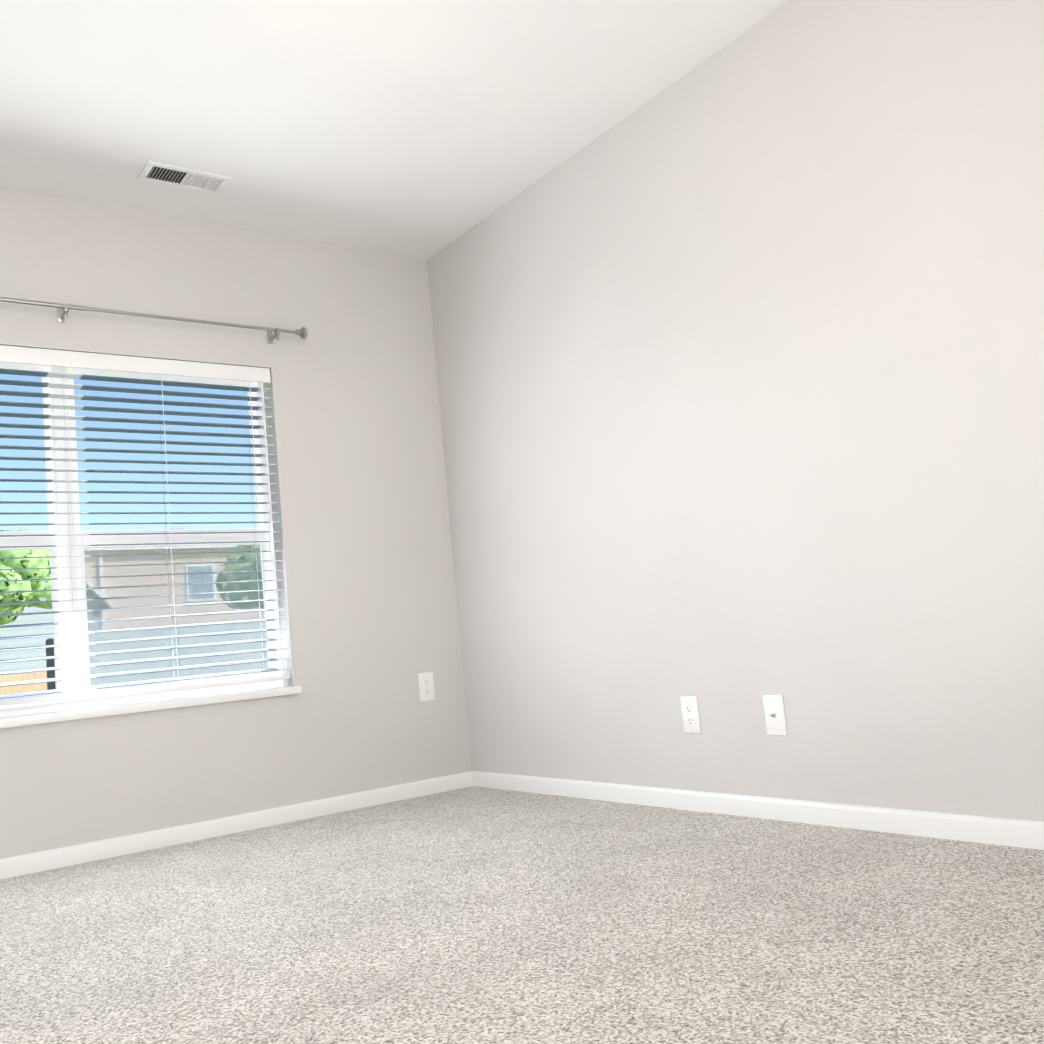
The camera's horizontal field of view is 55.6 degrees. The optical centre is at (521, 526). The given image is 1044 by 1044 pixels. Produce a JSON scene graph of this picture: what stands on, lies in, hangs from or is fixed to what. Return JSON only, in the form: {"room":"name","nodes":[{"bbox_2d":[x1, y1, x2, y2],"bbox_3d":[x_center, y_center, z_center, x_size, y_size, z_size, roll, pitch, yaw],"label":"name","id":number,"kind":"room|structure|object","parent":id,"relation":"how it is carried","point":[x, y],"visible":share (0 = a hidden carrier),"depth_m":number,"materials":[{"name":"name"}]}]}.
{"room":"empty bedroom","nodes":[
{"label":"empty bedroom","id":0,"kind":"room"},
{"bbox_2d":[0,188,471,858],"bbox_3d":[-1.685,-0.024,3.649,3.526,2.440,0.140,-1,-8,-36],"label":"wall","id":1,"kind":"structure","parent":0,"point":[366,586],"depth_m":4.11,"materials":[{"name":"paint"}]},
{"bbox_2d":[0,362,283,717],"bbox_3d":[-1.708,0.018,3.705,1.596,1.323,0.075,-1,-8,-36],"label":"window","id":2,"kind":"structure","parent":1,"relation":"in","point":[82,561],"depth_m":3.82,"materials":[{"name":"white plastic"}]},
{"bbox_2d":[0,345,289,709],"bbox_3d":[-1.648,-0.011,3.622,1.588,1.292,0.074,-1,-8,-36],"label":"window blinds","id":3,"kind":"object","parent":2,"relation":"attached to","point":[45,357],"visible":1,"depth_m":3.77,"materials":[{"name":"white plastic"}]},
{"bbox_2d":[0,685,301,728],"bbox_3d":[-1.584,0.673,3.546,1.640,0.032,0.129,-1,-8,-36],"label":"window sill","id":4,"kind":"structure","parent":1,"relation":"attached to","point":[34,719],"depth_m":3.62,"materials":[{"name":"white"}]},
{"bbox_2d":[0,297,307,343],"bbox_3d":[-1.671,-0.793,3.648,1.854,0.073,0.108,-1,-8,-36],"label":"curtain rod","id":5,"kind":"object","parent":1,"relation":"attached to","point":[63,310],"visible":1,"depth_m":3.77,"materials":[{"name":"grey metal"}]},
{"bbox_2d":[0,771,471,878],"bbox_3d":[-1.528,1.139,3.450,3.180,0.064,0.014,-1,-8,-36],"label":"baseboard","id":6,"kind":"structure","parent":1,"relation":"attached to","point":[14,866],"depth_m":3.73,"materials":[{"name":"white wood"}]},
{"bbox_2d":[418,672,434,701],"bbox_3d":[-0.418,0.703,4.343,0.076,0.122,0.007,-1,-8,-36],"label":"outlet","id":7,"kind":"object","parent":1,"relation":"attached to","point":[426,686],"visible":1,"depth_m":4.34,"materials":[{"name":"white plastic"}]},
{"bbox_2d":[0,0,787,260],"bbox_3d":[-0.438,-1.641,1.913,3.526,0.120,4.850,-1,-8,-36],"label":"ceiling","id":8,"kind":"structure","parent":0,"point":[425,130],"depth_m":3.25,"materials":[{"name":"paint"}]},
{"bbox_2d":[137,160,231,194],"bbox_3d":[-1.253,-1.292,3.680,0.305,0.008,0.150,-1,-8,-36],"label":"ceiling vent","id":9,"kind":"object","parent":8,"relation":"in","point":[180,177],"visible":1,"depth_m":3.67,"materials":[{"name":"white metal"}]},
{"bbox_2d":[0,786,1043,1043],"bbox_3d":[-0.191,0.891,1.621,3.526,0.120,4.850,-1,-8,-36],"label":"floor","id":10,"kind":"structure","parent":0,"point":[472,914],"depth_m":2.10,"materials":[{"name":"carpet"}]},
{"bbox_2d":[427,0,1043,821],"bbox_3d":[1.094,-0.404,2.709,0.140,2.440,4.710,-1,-8,-36],"label":"wall","id":11,"kind":"structure","parent":0,"point":[739,348],"depth_m":3.02,"materials":[{"name":"paint"}]},
{"bbox_2d":[680,696,700,732],"bbox_3d":[0.566,0.633,3.326,0.007,0.122,0.076,-1,-8,-36],"label":"electrical outlet","id":12,"kind":"object","parent":11,"relation":"attached to","point":[690,714],"visible":1,"depth_m":3.32,"materials":[{"name":"white plastic"}]},
{"bbox_2d":[472,771,1043,849],"bbox_3d":[1.105,0.782,2.584,0.014,0.064,4.570,-1,-8,-36],"label":"baseboard","id":13,"kind":"structure","parent":11,"relation":"attached to","point":[1002,831],"depth_m":2.95,"materials":[{"name":"white wood"}]},
{"bbox_2d":[763,695,786,735],"bbox_3d":[0.772,0.580,3.036,0.015,0.122,0.076,-1,-8,-36],"label":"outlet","id":14,"kind":"object","parent":11,"relation":"attached to","point":[774,714],"visible":1,"depth_m":3.03,"materials":[{"name":"white plastic"}]},
{"label":"outside","id":15,"kind":"structure","parent":0,"visible":0},
{"bbox_3d":[-56.138,18.095,98.240,260.000,0.300,219.840,-1,-8,-36],"label":"ground","id":16,"kind":"structure","parent":15,"visible":0},
{"bbox_2d":[0,672,46,714],"bbox_3d":[-17.029,4.755,23.729,11.645,1.532,0.147,-1,-8,-36],"label":"fence","id":17,"kind":"object","parent":16,"relation":"on","point":[30,687],"depth_m":26.45,"materials":[{"name":"beige wood"}]},
{"bbox_2d":[0,529,51,624],"bbox_3d":[-15.183,2.977,28.060,4.220,5.680,3.849,-1,-8,-36],"label":"tree","id":18,"kind":"object","parent":16,"relation":"on","point":[21,575],"depth_m":27.39,"materials":[{"name":"green plant"}]},
{"bbox_2d":[0,530,264,693],"bbox_3d":[-13.818,3.855,40.632,18.200,6.550,12.350,-1,-8,-36],"label":"house","id":19,"kind":"structure","parent":16,"relation":"on","point":[27,630],"depth_m":36.21,"materials":[{"name":"beige"}]},
{"bbox_2d":[46,618,267,696],"bbox_3d":[-2.254,2.813,21.403,14.285,1.992,2.654,-1,-8,-36],"label":"fence","id":20,"kind":"object","parent":16,"relation":"on","point":[50,663],"depth_m":17.24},
{"bbox_2d":[216,544,263,608],"bbox_3d":[-4.950,2.030,20.674,2.776,3.894,2.267,-1,-8,-36],"label":"tree","id":21,"kind":"object","parent":16,"relation":"on","point":[234,596],"depth_m":20.16,"materials":[{"name":"green plant"}]}
]}

